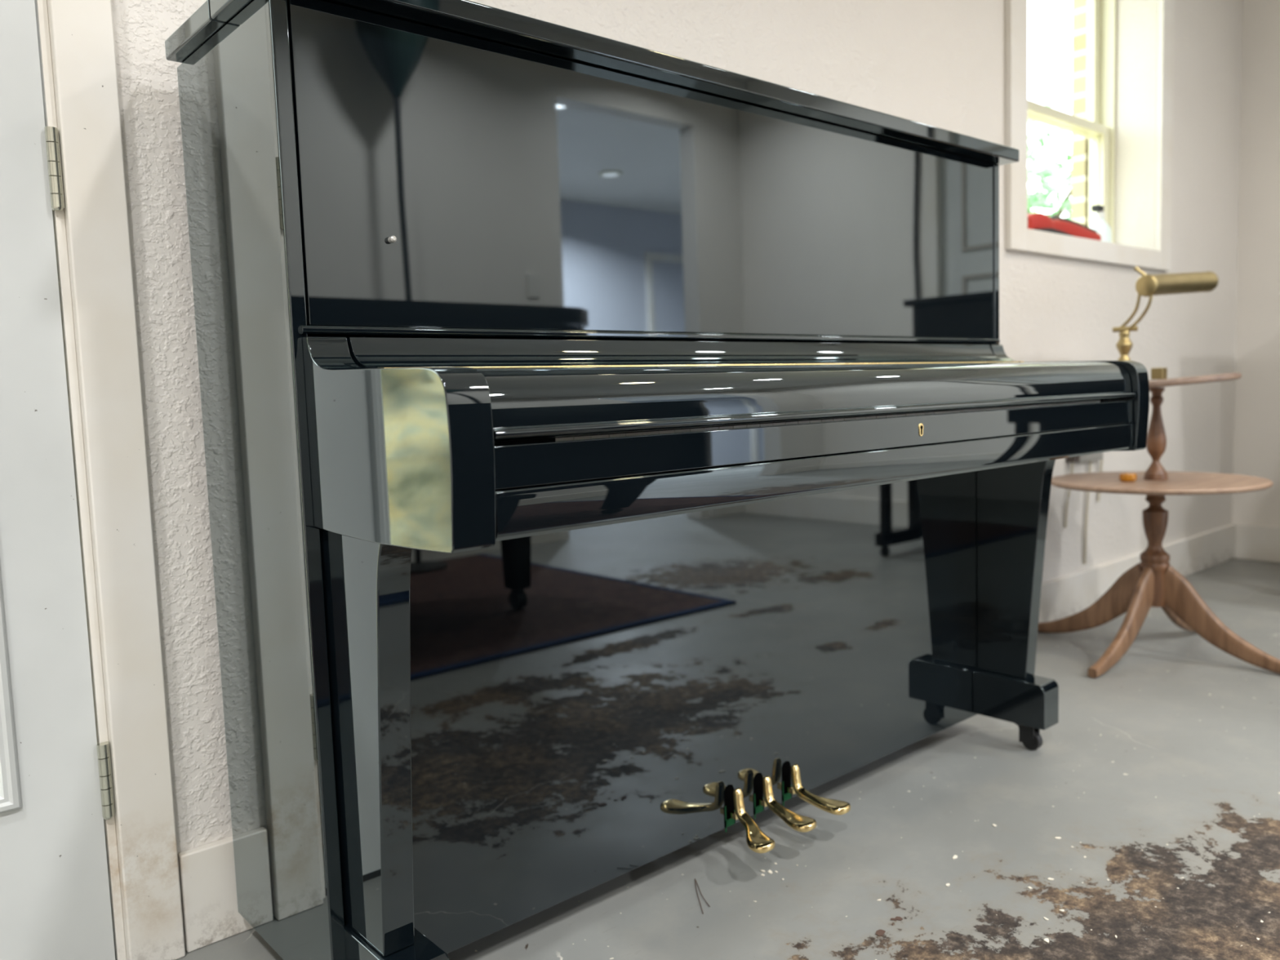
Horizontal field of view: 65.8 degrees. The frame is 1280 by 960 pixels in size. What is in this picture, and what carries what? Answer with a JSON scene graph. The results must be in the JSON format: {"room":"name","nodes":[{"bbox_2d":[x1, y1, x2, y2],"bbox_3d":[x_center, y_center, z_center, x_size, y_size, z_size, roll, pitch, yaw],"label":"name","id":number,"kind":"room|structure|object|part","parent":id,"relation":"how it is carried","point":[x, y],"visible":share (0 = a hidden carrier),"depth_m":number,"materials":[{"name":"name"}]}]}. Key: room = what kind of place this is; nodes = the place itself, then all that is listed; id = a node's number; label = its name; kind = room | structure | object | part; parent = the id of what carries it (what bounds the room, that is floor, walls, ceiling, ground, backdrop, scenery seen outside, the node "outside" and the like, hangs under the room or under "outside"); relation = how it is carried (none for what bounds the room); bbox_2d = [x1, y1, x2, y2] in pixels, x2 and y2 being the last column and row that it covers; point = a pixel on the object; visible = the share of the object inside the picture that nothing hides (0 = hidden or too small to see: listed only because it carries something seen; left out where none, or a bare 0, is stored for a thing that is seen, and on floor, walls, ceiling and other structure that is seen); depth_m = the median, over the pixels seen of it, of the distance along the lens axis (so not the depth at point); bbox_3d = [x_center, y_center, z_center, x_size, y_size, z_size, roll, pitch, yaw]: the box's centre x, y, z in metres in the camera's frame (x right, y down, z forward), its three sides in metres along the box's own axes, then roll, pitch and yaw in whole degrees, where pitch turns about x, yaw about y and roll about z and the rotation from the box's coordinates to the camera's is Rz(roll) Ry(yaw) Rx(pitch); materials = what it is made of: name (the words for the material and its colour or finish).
{"room":"music room","nodes":[
{"label":"music room","id":0,"kind":"room"},
{"bbox_2d":[111,0,1242,853],"bbox_3d":[-0.084,-0.705,1.979,6.900,2.600,0.225,-6,7,-41],"label":"wall","id":1,"kind":"structure","parent":0,"point":[940,64],"depth_m":2.53,"materials":[{"name":"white off-white painted plaster"}]},
{"bbox_2d":[0,0,115,959],"bbox_3d":[-1.087,-0.304,0.961,0.932,2.021,0.092,-6,7,-41],"label":"door","id":2,"kind":"structure","parent":1,"relation":"in","point":[55,895],"depth_m":1.27,"materials":[{"name":"white paint"}]},
{"bbox_3d":[-1.091,-0.376,0.958,0.722,1.656,0.024,-6,7,-41],"label":"glass moulding","id":3,"kind":"part","parent":2,"relation":"part of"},
{"bbox_3d":[-0.742,-0.393,1.253,0.016,0.103,0.016,-6,7,-41],"label":"door hinge","id":4,"kind":"part","parent":2,"relation":"part of","materials":[{"name":"silver metal"}]},
{"bbox_3d":[-0.715,0.403,1.324,0.016,0.103,0.016,-6,7,-41],"label":"door hinge","id":5,"kind":"part","parent":2,"relation":"part of","materials":[{"name":"silver metal"}]},
{"bbox_2d":[34,0,126,959],"bbox_3d":[-0.819,-0.353,1.351,0.011,2.060,0.230,-6,7,-41],"label":"trim","id":6,"kind":"structure","parent":1,"relation":"attached to","point":[41,6],"depth_m":1.30,"materials":[{"name":"paint"}]},
{"bbox_2d":[46,0,185,959],"bbox_3d":[-1.172,-0.348,1.030,1.104,2.130,0.248,-6,7,-41],"label":"trim","id":7,"kind":"structure","parent":1,"relation":"attached to","point":[82,35],"depth_m":1.31,"materials":[{"name":"paint"}]},
{"bbox_2d":[177,524,1235,951],"bbox_3d":[0.913,0.426,2.761,4.156,0.143,0.016,-6,7,-41],"label":"baseboard","id":8,"kind":"structure","parent":1,"relation":"attached to","point":[211,914],"depth_m":1.45,"materials":[{"name":"paint"}]},
{"bbox_2d":[1027,212,1101,240],"bbox_3d":[1.336,-0.804,3.174,0.495,0.081,0.130,-6,7,-41],"label":"tool pouch","id":9,"kind":"object","parent":1,"relation":"on","point":[1040,221],"visible":0.46,"depth_m":3.10,"materials":[{"name":"red fabric"}]},
{"bbox_3d":[1.373,-0.800,3.205,0.350,0.065,0.102,-6,7,-41],"label":"red panel","id":10,"kind":"part","parent":9,"relation":"part of","materials":[{"name":"red fabric"}]},
{"bbox_2d":[1063,489,1071,528],"bbox_3d":[1.320,0.090,3.089,0.042,0.116,0.030,-6,7,-41],"label":"cable","id":11,"kind":"object","parent":1,"relation":"attached to","point":[1068,492],"depth_m":3.12,"materials":[{"name":"grey plastic"}]},
{"bbox_3d":[1.355,0.047,3.121,0.041,0.205,0.010,-5,6,-32],"label":"cord","id":12,"kind":"part","parent":11,"relation":"part of","materials":[{"name":"beige plastic"}]},
{"bbox_2d":[1066,452,1102,474],"bbox_3d":[1.405,-0.049,3.155,0.250,0.061,0.030,-6,7,-41],"label":"wall outlet","id":13,"kind":"object","parent":1,"relation":"attached to","point":[1091,458],"depth_m":3.17,"materials":[{"name":"grey plastic"}]},
{"bbox_3d":[1.518,-0.001,3.262,0.020,0.146,0.011,-4,5,-17],"label":"cord","id":14,"kind":"part","parent":13,"relation":"part of","materials":[{"name":"beige plastic"}]},
{"bbox_2d":[1083,491,1089,564],"bbox_3d":[1.422,0.153,3.182,0.038,0.232,0.030,-6,7,-41],"label":"cable","id":15,"kind":"object","parent":1,"relation":"attached to","point":[1087,492],"depth_m":3.21,"materials":[{"name":"grey plastic"}]},
{"bbox_3d":[1.456,0.103,3.213,0.035,0.341,0.010,-5,6,-29],"label":"cord","id":16,"kind":"part","parent":15,"relation":"part of","materials":[{"name":"beige plastic"}]},
{"bbox_2d":[1004,0,1174,271],"bbox_3d":[1.376,-1.343,3.213,1.135,1.275,0.250,-6,7,-41],"label":"window","id":17,"kind":"structure","parent":1,"relation":"in","point":[1099,126],"depth_m":3.43,"materials":[{"name":"white wood"}]},
{"bbox_3d":[1.303,-1.541,3.271,0.921,0.675,0.030,-6,7,-41],"label":"sash","id":18,"kind":"part","parent":17,"relation":"part of","materials":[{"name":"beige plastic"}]},
{"bbox_3d":[1.344,-1.010,3.291,0.921,0.450,0.030,-6,7,-41],"label":"sash","id":19,"kind":"part","parent":17,"relation":"part of","materials":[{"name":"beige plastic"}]},
{"bbox_2d":[1089,204,1111,242],"bbox_3d":[1.601,-0.875,3.444,0.078,0.156,0.077,-6,7,-41],"label":"spray bottle","id":20,"kind":"object","parent":1,"relation":"on","point":[1102,228],"visible":0.67,"depth_m":3.42,"materials":[{"name":"white plastic"}]},
{"bbox_2d":[176,558,1279,959],"bbox_3d":[3.848,0.663,0.466,11.000,0.120,8.600,-6,7,-41],"label":"floor","id":21,"kind":"structure","parent":0,"point":[1157,777],"depth_m":1.63,"materials":[{"name":"paint"}]},
{"bbox_2d":[164,0,1149,959],"bbox_3d":[0.190,-0.002,1.625,1.566,1.246,0.640,-6,7,-41],"label":"upright piano","id":22,"kind":"object","parent":21,"relation":"on","point":[619,455],"visible":1,"depth_m":1.32,"materials":[{"name":"black lacquered wood"},{"name":"brass"}]},
{"bbox_3d":[0.029,-0.619,1.731,1.566,0.026,0.174,-6,7,-41],"label":"lid","id":23,"kind":"part","parent":22,"relation":"part of","materials":[{"name":"black wood"}]},
{"bbox_3d":[-0.479,0.042,1.244,0.019,1.170,0.326,-6,7,-41],"label":"panel","id":24,"kind":"part","parent":22,"relation":"part of","materials":[{"name":"black"}]},
{"bbox_3d":[-0.299,0.294,1.118,0.039,0.476,0.162,-6,7,-41],"label":"leg","id":25,"kind":"part","parent":22,"relation":"part of","materials":[{"name":"black wood"}]},
{"bbox_3d":[-0.293,-0.284,1.169,0.008,0.008,0.010,-6,7,-41],"label":"panel knob","id":26,"kind":"part","parent":22,"relation":"part of","materials":[{"name":"grey metal"}]},
{"bbox_3d":[-0.012,-0.032,1.852,1.492,1.158,0.030,-6,7,-41],"label":"panel","id":27,"kind":"part","parent":22,"relation":"part of","materials":[{"name":"black wood"}]},
{"bbox_3d":[0.174,-0.416,1.592,1.488,0.360,0.022,-6,7,-41],"label":"panel","id":28,"kind":"part","parent":22,"relation":"part of","materials":[{"name":"black wood"}]},
{"bbox_3d":[0.184,-0.231,1.602,1.510,0.010,0.026,-6,7,-41],"label":"music shelf moulding","id":29,"kind":"part","parent":22,"relation":"part of","materials":[{"name":"black wood"}]},
{"bbox_3d":[0.189,0.277,1.661,1.490,0.582,0.010,-6,7,-41],"label":"panel","id":30,"kind":"part","parent":22,"relation":"part of","materials":[{"name":"black wood"}]},
{"bbox_3d":[0.154,0.551,1.627,0.008,0.009,0.017,-6,7,-41],"label":"pedal rod","id":31,"kind":"part","parent":22,"relation":"part of","materials":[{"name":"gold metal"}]},
{"bbox_3d":[0.208,0.545,1.673,0.008,0.009,0.017,-6,7,-41],"label":"pedal rod","id":32,"kind":"part","parent":22,"relation":"part of","materials":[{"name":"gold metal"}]},
{"bbox_3d":[0.263,0.539,1.721,0.008,0.009,0.017,-6,7,-41],"label":"pedal rod","id":33,"kind":"part","parent":22,"relation":"part of","materials":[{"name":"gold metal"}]},
{"bbox_3d":[0.394,-0.070,1.387,0.011,0.018,0.002,-6,7,-41],"label":"keyhole plate","id":34,"kind":"part","parent":22,"relation":"part of","materials":[{"name":"gold metal"}]},
{"bbox_3d":[0.656,-0.084,2.233,0.019,1.170,0.326,-6,7,-41],"label":"panel","id":35,"kind":"part","parent":22,"relation":"part of","materials":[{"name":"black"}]},
{"bbox_3d":[0.788,0.174,2.065,0.039,0.476,0.162,-6,7,-41],"label":"leg","id":36,"kind":"part","parent":22,"relation":"part of","materials":[{"name":"black wood"}]},
{"bbox_2d":[694,878,710,913],"bbox_3d":[0.095,0.635,1.512,0.014,0.002,0.105,-2,5,-5],"label":"needle","id":37,"kind":"object","parent":21,"relation":"on","point":[695,878],"visible":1,"depth_m":1.51,"materials":[{"name":"brown"}]},
{"bbox_2d":[875,928,885,936],"bbox_3d":[0.339,0.638,1.393,0.016,0.001,0.012,-6,7,-41],"label":"flake","id":38,"kind":"object","parent":21,"relation":"on","point":[879,932],"visible":1,"depth_m":1.39,"materials":[{"name":"brown paint"}]},
{"bbox_2d":[894,916,902,920],"bbox_3d":[0.374,0.633,1.428,0.009,0.001,0.010,-6,7,-41],"label":"flake","id":39,"kind":"object","parent":21,"relation":"on","point":[899,918],"visible":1,"depth_m":1.43,"materials":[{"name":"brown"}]},
{"bbox_2d":[1037,372,1279,678],"bbox_3d":[1.419,0.097,2.723,0.544,0.767,0.544,-2,5,4],"label":"pedestal side table","id":40,"kind":"object","parent":21,"relation":"on","point":[1152,582],"visible":0.95,"depth_m":2.68,"materials":[{"name":"brown wood"}]},
{"bbox_3d":[1.319,0.348,2.880,0.027,0.246,0.360,-6,7,-39],"label":"leg","id":41,"kind":"part","parent":40,"relation":"part of","materials":[{"name":"brown wood"}]},
{"bbox_3d":[1.294,0.371,2.637,0.360,0.246,0.027,-6,7,-39],"label":"leg","id":42,"kind":"part","parent":40,"relation":"part of","materials":[{"name":"brown wood"}]},
{"bbox_2d":[1119,472,1137,481],"bbox_3d":[1.328,-0.008,2.690,0.044,0.023,0.044,-6,7,-41],"label":"dish","id":43,"kind":"object","parent":40,"relation":"on","point":[1123,477],"visible":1,"depth_m":2.67,"materials":[{"name":"orange glass"}]},
{"bbox_2d":[1151,367,1167,379],"bbox_3d":[1.387,-0.284,2.642,0.032,0.030,0.030,-6,7,-41],"label":"box","id":44,"kind":"object","parent":40,"relation":"on","point":[1156,373],"visible":1,"depth_m":2.63,"materials":[{"name":"gold metal"}]},
{"bbox_2d":[1051,471,1273,495],"bbox_3d":[1.416,0.006,2.715,0.544,0.015,0.544,-6,7,-41],"label":"shelf","id":45,"kind":"object","parent":40,"relation":"attached to","point":[1171,482],"depth_m":2.61,"materials":[{"name":"brown wood"}]},
{"bbox_2d":[1112,266,1218,360],"bbox_3d":[1.465,-0.433,2.791,0.398,0.316,0.145,-6,6,-36],"label":"brass desk lamp","id":46,"kind":"object","parent":40,"relation":"on","point":[1148,285],"visible":0.85,"depth_m":2.71,"materials":[{"name":"gold metal"}]},
{"bbox_3d":[1.336,-0.350,2.728,0.042,0.121,0.042,-6,7,-41],"label":"stem","id":47,"kind":"part","parent":46,"relation":"part of","materials":[{"name":"gold metal"}]},
{"bbox_3d":[1.341,-0.460,2.704,0.015,0.096,0.066,-5,6,-27],"label":"arm","id":48,"kind":"part","parent":46,"relation":"part of","materials":[{"name":"gold metal"}]},
{"bbox_2d":[1133,266,1146,275],"bbox_3d":[1.349,-0.561,2.666,0.033,0.032,0.012,1,6,26],"label":"switch","id":49,"kind":"object","parent":46,"relation":"attached to","point":[1136,268],"depth_m":2.66,"materials":[{"name":"gold metal"}]},
{"bbox_3d":[1.362,-0.458,2.687,0.012,0.093,0.063,-6,6,-36],"label":"arm","id":50,"kind":"part","parent":46,"relation":"part of","materials":[{"name":"gold metal"}]},
{"bbox_3d":[1.500,-0.548,2.756,0.363,0.083,0.059,-6,6,-36],"label":"lamp shade","id":51,"kind":"part","parent":46,"relation":"part of","materials":[{"name":"gold metal"}]},
{"bbox_3d":[1.562,0.342,2.855,0.360,0.246,0.027,-6,7,-39],"label":"leg","id":52,"kind":"part","parent":40,"relation":"part of","materials":[{"name":"brown wood"}]},
{"bbox_2d":[1148,372,1241,387],"bbox_3d":[1.407,-0.263,2.691,0.396,0.044,0.395,-6,7,-41],"label":"shelf","id":53,"kind":"object","parent":40,"relation":"attached to","point":[1227,376],"depth_m":2.51,"materials":[{"name":"brown wood"}]},
{"bbox_3d":[1.538,0.365,2.612,0.027,0.246,0.360,-6,7,-39],"label":"leg","id":54,"kind":"part","parent":40,"relation":"part of","materials":[{"name":"brown wood"}]},
{"bbox_2d":[1071,0,1088,226],"bbox_3d":[-0.184,-0.712,2.094,6.900,2.600,0.050,-6,7,-41],"label":"wall","id":55,"kind":"structure","parent":0,"point":[1080,144],"depth_m":3.63,"materials":[{"name":"yellow brick"}]},
{"bbox_2d":[1232,0,1279,526],"bbox_3d":[3.592,-0.902,2.813,0.150,2.600,3.800,-6,7,-41],"label":"wall","id":56,"kind":"structure","parent":0,"point":[1256,446],"depth_m":3.97,"materials":[{"name":"paint"}]},
{"bbox_2d":[1235,524,1279,562],"bbox_3d":[3.618,0.331,2.815,0.015,0.143,3.459,-6,7,-41],"label":"baseboard","id":57,"kind":"structure","parent":56,"relation":"attached to","point":[1252,542],"depth_m":4.05,"materials":[{"name":"white wood"}]},
{"label":"outside","id":58,"kind":"structure","parent":0,"visible":0},
{"bbox_3d":[-4.452,0.516,7.377,30.000,0.210,13.270,-6,7,-41],"label":"ground","id":59,"kind":"structure","parent":58,"visible":0},
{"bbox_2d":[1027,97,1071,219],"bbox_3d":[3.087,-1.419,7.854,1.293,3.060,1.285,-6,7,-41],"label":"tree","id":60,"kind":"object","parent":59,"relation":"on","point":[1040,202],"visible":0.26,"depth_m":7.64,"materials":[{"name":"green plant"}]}
]}

